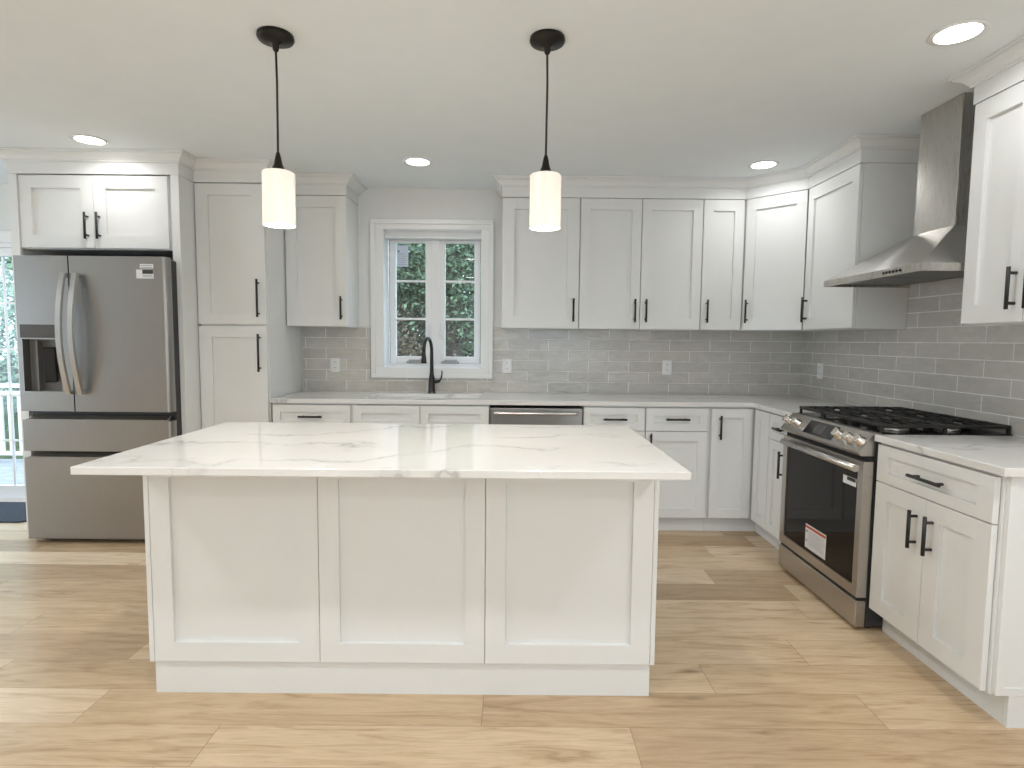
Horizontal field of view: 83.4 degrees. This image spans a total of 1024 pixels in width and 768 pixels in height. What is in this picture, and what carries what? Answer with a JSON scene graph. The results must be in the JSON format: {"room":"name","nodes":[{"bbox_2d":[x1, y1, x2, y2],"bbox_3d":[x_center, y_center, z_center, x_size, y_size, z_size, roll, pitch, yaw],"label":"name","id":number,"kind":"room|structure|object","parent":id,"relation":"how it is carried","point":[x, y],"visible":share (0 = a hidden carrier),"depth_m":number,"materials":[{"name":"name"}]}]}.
{"room":"kitchen","nodes":[
{"label":"kitchen","id":0,"kind":"room"},
{"bbox_2d":[0,184,755,394],"bbox_3d":[-1.968,-0.252,4.583,8.880,2.530,0.190,1,4,0],"label":"wall","id":1,"kind":"structure","parent":0,"point":[374,203],"depth_m":4.41,"materials":[{"name":"paint"}]},
{"bbox_2d":[0,231,25,501],"bbox_3d":[-4.346,-0.128,4.574,2.308,2.120,0.200,1,4,0],"label":"door","id":2,"kind":"structure","parent":1,"relation":"in","point":[15,492],"depth_m":4.55,"materials":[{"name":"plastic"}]},
{"bbox_2d":[0,148,366,205],"bbox_3d":[-2.173,-1.408,3.965,2.127,0.133,0.864,1,4,0],"label":"crown molding","id":3,"kind":"structure","parent":1,"relation":"attached to","point":[21,161],"depth_m":3.60,"materials":[{"name":"paint"}]},
{"bbox_2d":[285,195,358,327],"bbox_3d":[-1.408,-0.889,4.260,0.446,0.927,0.359,1,4,0],"label":"upper cabinet","id":4,"kind":"object","parent":1,"relation":"attached to","point":[322,264],"visible":0.94,"depth_m":4.14,"materials":[{"name":"paint"}]},
{"bbox_2d":[370,219,493,378],"bbox_3d":[-0.618,-0.659,4.536,0.947,1.216,0.217,1,4,0],"label":"window","id":5,"kind":"structure","parent":1,"relation":"in","point":[435,234],"depth_m":4.48,"materials":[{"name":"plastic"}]},
{"bbox_2d":[397,250,406,264],"bbox_3d":[-0.875,-1.009,4.587,0.076,0.117,0.001,1,4,0],"label":"print","id":6,"kind":"object","parent":5,"relation":"attached to","point":[401,254],"depth_m":4.59},
{"bbox_2d":[502,197,579,329],"bbox_3d":[0.206,-0.874,4.264,0.556,0.927,0.359,1,4,0],"label":"upper cabinet","id":7,"kind":"object","parent":1,"relation":"attached to","point":[540,269],"visible":0.96,"depth_m":4.14,"materials":[{"name":"paint"}]},
{"bbox_2d":[302,326,802,394],"bbox_3d":[0.320,-0.184,4.492,3.902,0.504,0.008,1,4,0],"label":"tile backsplash","id":8,"kind":"structure","parent":1,"relation":"attached to","point":[543,360],"depth_m":4.49,"materials":[{"name":"grey tile"}]},
{"bbox_2d":[330,358,339,371],"bbox_3d":[-1.379,-0.148,4.483,0.074,0.114,0.009,1,4,0],"label":"outlet","id":9,"kind":"object","parent":8,"relation":"attached to","point":[334,362],"visible":1,"depth_m":4.48,"materials":[{"name":"plastic"}]},
{"bbox_2d":[502,359,511,372],"bbox_3d":[-0.039,-0.141,4.486,0.074,0.114,0.009,1,4,0],"label":"outlet","id":10,"kind":"object","parent":8,"relation":"attached to","point":[506,363],"visible":1,"depth_m":4.49,"materials":[{"name":"plastic"}]},
{"bbox_2d":[662,360,671,374],"bbox_3d":[1.211,-0.129,4.489,0.074,0.114,0.009,1,4,0],"label":"outlet","id":11,"kind":"object","parent":8,"relation":"attached to","point":[666,364],"visible":1,"depth_m":4.49,"materials":[{"name":"plastic"}]},
{"bbox_2d":[575,198,703,330],"bbox_3d":[0.924,-0.868,4.266,0.877,0.927,0.359,1,4,0],"label":"upper cabinet","id":12,"kind":"object","parent":1,"relation":"attached to","point":[640,260],"visible":0.94,"depth_m":4.13,"materials":[{"name":"paint"}]},
{"bbox_2d":[493,134,919,206],"bbox_3d":[1.127,-1.373,3.910,2.714,0.133,0.785,2,5,23],"label":"crown molding","id":13,"kind":"structure","parent":1,"relation":"attached to","point":[860,148],"depth_m":4.02,"materials":[{"name":"paint"}]},
{"bbox_2d":[691,199,744,330],"bbox_3d":[1.513,-0.862,4.267,0.296,0.927,0.359,1,4,0],"label":"upper cabinet","id":14,"kind":"object","parent":1,"relation":"attached to","point":[723,220],"visible":0.91,"depth_m":4.13,"materials":[{"name":"paint"}]},
{"bbox_2d":[739,190,846,331],"bbox_3d":[1.969,-0.848,4.140,0.616,0.927,0.615,1,4,0],"label":"upper cabinet","id":15,"kind":"object","parent":1,"relation":"attached to","point":[775,226],"visible":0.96,"depth_m":3.99,"materials":[{"name":"paint"}]},
{"bbox_2d":[0,0,1023,189],"bbox_3d":[-1.950,-1.256,0.452,8.880,0.100,8.298,1,4,0],"label":"ceiling","id":16,"kind":"structure","parent":0,"point":[655,88],"depth_m":2.55,"materials":[{"name":"paint"}]},
{"bbox_2d":[70,134,109,145],"bbox_3d":[-2.479,-1.430,3.375,0.190,0.006,0.190,1,4,0],"label":"recessed light","id":17,"kind":"object","parent":16,"relation":"in","point":[84,139],"visible":1,"depth_m":3.37,"materials":[{"name":"white plastic"}]},
{"bbox_2d":[256,26,295,228],"bbox_3d":[-0.903,-0.972,2.214,0.136,0.712,0.136,1,4,0],"label":"pendant light","id":18,"kind":"object","parent":16,"relation":"hanging from","point":[278,183],"visible":1,"depth_m":2.19,"materials":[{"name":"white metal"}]},
{"bbox_2d":[403,157,432,166],"bbox_3d":[-0.612,-1.440,3.731,0.190,0.006,0.190,1,4,0],"label":"recessed light","id":19,"kind":"object","parent":16,"relation":"in","point":[412,161],"visible":1,"depth_m":3.72,"materials":[{"name":"white plastic"}]},
{"bbox_2d":[529,29,564,230],"bbox_3d":[0.132,-0.963,2.217,0.136,0.712,0.136,1,4,0],"label":"pendant light","id":20,"kind":"object","parent":16,"relation":"hanging from","point":[545,184],"visible":1,"depth_m":2.19,"materials":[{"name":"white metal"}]},
{"bbox_2d":[748,160,778,169],"bbox_3d":[1.629,-1.418,3.726,0.190,0.006,0.190,1,4,0],"label":"recessed light","id":21,"kind":"object","parent":16,"relation":"in","point":[766,164],"visible":1,"depth_m":3.72,"materials":[{"name":"white plastic"}]},
{"bbox_2d":[926,19,990,46],"bbox_3d":[1.651,-1.296,2.129,0.190,0.006,0.190,1,4,0],"label":"recessed light","id":22,"kind":"object","parent":16,"relation":"in","point":[960,32],"visible":1,"depth_m":2.12,"materials":[{"name":"white plastic"}]},
{"bbox_2d":[0,522,1023,767],"bbox_3d":[-1.974,1.286,0.645,8.480,0.060,7.898,1,4,0],"label":"floor","id":23,"kind":"structure","parent":0,"point":[751,668],"depth_m":2.10,"materials":[{"name":"brown wood"}]},
{"bbox_2d":[0,502,26,522],"bbox_3d":[-4.074,0.953,4.295,1.390,0.012,0.475,1,4,0],"label":"door mat","id":24,"kind":"object","parent":23,"relation":"on","point":[10,512],"visible":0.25,"depth_m":4.26,"materials":[{"name":"blue fabric"}]},
{"bbox_2d":[13,255,181,539],"bbox_3d":[-2.602,0.088,3.977,0.936,1.812,0.954,1,4,0],"label":"refrigerator","id":25,"kind":"object","parent":23,"relation":"on","point":[98,336],"visible":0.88,"depth_m":3.59,"materials":[{"name":"metal"}]},
{"bbox_2d":[7,173,201,536],"bbox_3d":[-2.642,-0.182,4.077,1.072,2.335,0.827,1,4,0],"label":"refrigerator surround","id":26,"kind":"object","parent":23,"relation":"on","point":[51,215],"visible":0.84,"depth_m":3.65,"materials":[{"name":"paint"}]},
{"bbox_2d":[194,183,302,428],"bbox_3d":[-1.869,-0.181,4.158,0.462,2.335,0.668,1,4,0],"label":"pantry cabinet","id":27,"kind":"object","parent":23,"relation":"on","point":[250,356],"visible":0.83,"depth_m":3.85,"materials":[{"name":"paint"}]},
{"bbox_2d":[272,403,352,422],"bbox_3d":[-1.359,0.548,4.214,0.545,0.884,0.668,1,4,0],"label":"base cabinet","id":28,"kind":"object","parent":23,"relation":"on","point":[282,412],"visible":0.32,"depth_m":3.90,"materials":[{"name":"paint"}]},
{"bbox_2d":[143,475,659,695],"bbox_3d":[-0.402,0.690,2.426,1.862,0.888,0.660,1,4,0],"label":"kitchen island","id":29,"kind":"object","parent":23,"relation":"on","point":[256,584],"visible":0.71,"depth_m":2.11,"materials":[{"name":"paint"}]},
{"bbox_2d":[70,422,690,479],"bbox_3d":[-0.408,0.242,2.279,1.933,0.026,0.984,1,4,0],"label":"island countertop","id":30,"kind":"structure","parent":29,"relation":"on","point":[269,449],"depth_m":2.04,"materials":[{"name":"white stone"}]},
{"bbox_2d":[353,398,491,423],"bbox_3d":[-0.621,0.555,4.216,0.926,0.884,0.668,1,4,0],"label":"base cabinet","id":31,"kind":"object","parent":23,"relation":"on","point":[362,413],"visible":0.2,"depth_m":3.90,"materials":[{"name":"paint"}]},
{"bbox_2d":[270,390,854,415],"bbox_3d":[0.317,0.126,3.929,3.886,0.030,1.161,1,4,0],"label":"countertop","id":32,"kind":"structure","parent":31,"relation":"on","point":[782,405],"depth_m":3.98,"materials":[{"name":"white stone"}]},
{"bbox_2d":[421,337,442,392],"bbox_3d":[-0.627,-0.141,4.307,0.107,0.427,0.211,3,5,34],"label":"faucet","id":33,"kind":"object","parent":32,"relation":"on","point":[431,386],"visible":1,"depth_m":4.36,"materials":[{"name":"black metal"}]},
{"bbox_2d":[490,405,582,424],"bbox_3d":[0.162,0.571,4.194,0.626,0.870,0.658,1,4,0],"label":"dishwasher","id":34,"kind":"object","parent":23,"relation":"on","point":[499,414],"visible":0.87,"depth_m":3.90,"materials":[{"name":"metal"}]},
{"bbox_2d":[580,406,644,436],"bbox_3d":[0.691,0.567,4.219,0.420,0.884,0.668,1,4,0],"label":"base cabinet","id":35,"kind":"object","parent":23,"relation":"on","point":[633,417],"visible":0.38,"depth_m":3.90,"materials":[{"name":"paint"}]},
{"bbox_2d":[644,406,709,530],"bbox_3d":[1.125,0.571,4.220,0.444,0.884,0.668,1,4,0],"label":"base cabinet","id":36,"kind":"object","parent":23,"relation":"on","point":[682,433],"visible":0.66,"depth_m":3.93,"materials":[{"name":"paint"}]},
{"bbox_2d":[703,407,775,546],"bbox_3d":[1.806,0.585,4.122,0.915,0.884,0.866,1,4,0],"label":"base cabinet","id":37,"kind":"object","parent":23,"relation":"on","point":[739,438],"visible":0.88,"depth_m":3.92,"materials":[{"name":"paint"}]},
{"bbox_2d":[765,413,786,549],"bbox_3d":[1.931,0.630,3.544,0.668,0.884,0.290,1,4,0],"label":"base cabinet","id":38,"kind":"object","parent":23,"relation":"on","point":[775,459],"visible":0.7,"depth_m":3.60,"materials":[{"name":"paint"}]},
{"bbox_2d":[778,406,1012,627],"bbox_3d":[1.895,0.632,3.000,0.720,0.960,0.763,1,4,0],"label":"gas range","id":39,"kind":"object","parent":23,"relation":"on","point":[830,455],"visible":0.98,"depth_m":2.84,"materials":[{"name":"metal"}]},
{"bbox_2d":[808,531,823,554],"bbox_3d":[1.587,0.828,3.003,0.001,0.074,0.158,1,4,0],"label":"sticker","id":40,"kind":"object","parent":39,"relation":"attached to","point":[815,540],"depth_m":3.00,"materials":[{"name":"white paper"}]},
{"bbox_2d":[801,413,1012,435],"bbox_3d":[1.962,0.202,2.967,0.594,0.011,0.756,1,4,0],"label":"cooktop","id":41,"kind":"object","parent":39,"relation":"in","point":[886,431],"depth_m":2.67,"materials":[{"name":"black metal"}]},
{"bbox_2d":[869,443,1023,727],"bbox_3d":[1.933,0.725,2.287,0.668,0.884,0.668,1,4,0],"label":"base cabinet","id":42,"kind":"object","parent":23,"relation":"on","point":[947,581],"visible":0.95,"depth_m":2.14,"materials":[{"name":"paint"}]},
{"bbox_2d":[875,435,1023,476],"bbox_3d":[1.945,0.270,2.240,0.636,0.030,0.684,1,4,0],"label":"countertop","id":43,"kind":"structure","parent":42,"relation":"on","point":[1003,456],"depth_m":2.26,"materials":[{"name":"white stone"}]},
{"bbox_2d":[813,153,1019,436],"bbox_3d":[2.353,0.102,0.462,0.150,2.530,8.098,1,4,0],"label":"wall","id":44,"kind":"structure","parent":0,"point":[918,153],"depth_m":3.25,"materials":[{"name":"paint"}]},
{"bbox_2d":[800,163,916,330],"bbox_3d":[2.099,-0.802,3.552,0.359,0.927,0.560,1,4,0],"label":"upper cabinet","id":45,"kind":"object","parent":44,"relation":"attached to","point":[865,210],"visible":0.99,"depth_m":3.30,"materials":[{"name":"paint"}]},
{"bbox_2d":[824,92,975,287],"bbox_3d":[2.026,-0.935,2.861,0.491,0.829,0.784,1,4,0],"label":"range hood","id":46,"kind":"object","parent":44,"relation":"attached to","point":[936,250],"visible":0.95,"depth_m":2.73,"materials":[{"name":"metal"}]},
{"bbox_2d":[800,277,1023,436],"bbox_3d":[2.270,-0.182,3.042,0.008,0.756,2.888,1,4,0],"label":"tile backsplash","id":47,"kind":"structure","parent":44,"relation":"attached to","point":[941,364],"depth_m":3.12,"materials":[{"name":"grey tile"}]},
{"bbox_2d":[817,363,822,378],"bbox_3d":[2.257,-0.096,4.213,0.009,0.114,0.074,1,4,0],"label":"outlet","id":48,"kind":"object","parent":47,"relation":"attached to","point":[820,365],"visible":1,"depth_m":4.20,"materials":[{"name":"plastic"}]},
{"bbox_2d":[961,81,1023,324],"bbox_3d":[2.102,-0.697,2.172,0.359,0.927,0.610,1,4,0],"label":"upper cabinet","id":49,"kind":"object","parent":44,"relation":"attached to","point":[993,284],"visible":1,"depth_m":2.34,"materials":[{"name":"paint"}]},
{"bbox_2d":[948,35,1023,104],"bbox_3d":[2.092,-1.229,2.132,0.387,0.133,0.749,1,4,0],"label":"crown molding","id":50,"kind":"structure","parent":49,"relation":"attached to","point":[1001,70],"depth_m":2.31,"materials":[{"name":"paint"}]},
{"label":"outside","id":51,"kind":"structure","parent":0,"visible":0},
{"bbox_2d":[0,361,22,458],"bbox_3d":[-0.072,-0.439,32.434,80.000,0.100,55.252,1,4,0],"label":"ground","id":52,"kind":"structure","parent":51,"point":[15,410],"depth_m":12.63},
{"bbox_2d":[0,257,18,414],"bbox_3d":[-9.338,-3.208,12.775,8.950,8.330,9.453,0,4,-9],"label":"tree","id":53,"kind":"object","parent":52,"relation":"on","point":[2,338],"visible":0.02,"depth_m":12.04,"materials":[{"name":"green plant"}]},
{"bbox_2d":[0,257,18,412],"bbox_3d":[-11.299,-4.735,16.515,13.205,10.772,11.956,1,4,0],"label":"tree","id":54,"kind":"object","parent":52,"relation":"on","point":[14,370],"visible":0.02,"depth_m":15.27,"materials":[{"name":"green plant"}]},
{"bbox_2d":[0,257,18,429],"bbox_3d":[-7.126,-1.742,10.063,6.000,5.867,5.738,3,5,30],"label":"tree","id":55,"kind":"object","parent":52,"relation":"on","point":[9,261],"visible":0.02,"depth_m":9.04,"materials":[{"name":"green plant"}]},
{"bbox_2d":[0,459,24,483],"bbox_3d":[-5.525,1.222,5.811,6.200,0.520,1.982,1,4,0],"label":"deck","id":56,"kind":"object","parent":52,"relation":"on","point":[6,465],"visible":0.09,"depth_m":6.15,"materials":[{"name":"grey wood"}]},
{"bbox_2d":[0,384,22,454],"bbox_3d":[-5.520,0.425,6.592,6.000,0.950,0.100,1,4,0],"label":"deck railing","id":57,"kind":"object","parent":56,"relation":"on","point":[3,451],"visible":0.03,"depth_m":6.58,"materials":[{"name":"white wood"}]},
{"bbox_2d":[389,304,465,356],"bbox_3d":[-2.070,0.002,8.244,2.772,2.756,3.127,0,4,-9],"label":"tree","id":58,"kind":"object","parent":52,"relation":"on","point":[400,349],"visible":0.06,"depth_m":8.09,"materials":[{"name":"green plant"}]},
{"bbox_2d":[389,242,480,356],"bbox_3d":[-0.988,-1.725,9.104,3.953,6.093,3.817,0,4,-13],"label":"tree","id":59,"kind":"object","parent":52,"relation":"on","point":[453,298],"visible":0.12,"depth_m":8.75,"materials":[{"name":"green plant"}]},
{"bbox_2d":[389,241,480,356],"bbox_3d":[-2.120,-1.804,9.587,5.854,6.156,5.935,1,4,11],"label":"tree","id":60,"kind":"object","parent":52,"relation":"on","point":[401,311],"visible":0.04,"depth_m":9.31,"materials":[{"name":"green plant"}]},
{"bbox_2d":[389,244,480,356],"bbox_3d":[-1.600,-3.076,12.663,8.643,8.234,8.417,1,4,3],"label":"tree","id":61,"kind":"object","parent":52,"relation":"on","point":[472,253],"visible":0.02,"depth_m":11.93,"materials":[{"name":"green plant"}]},
{"bbox_2d":[399,244,480,356],"bbox_3d":[0.655,-2.733,12.209,9.543,7.660,9.160,-3,6,-40],"label":"tree","id":62,"kind":"object","parent":52,"relation":"on","point":[455,311],"visible":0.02,"depth_m":10.55,"materials":[{"name":"green plant"}]},
{"bbox_2d":[413,244,480,353],"bbox_3d":[-0.901,-4.363,17.226,13.011,10.116,13.043,-1,5,-21],"label":"tree","id":63,"kind":"object","parent":52,"relation":"on","point":[468,244],"visible":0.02,"depth_m":17.16,"materials":[{"name":"green plant"}]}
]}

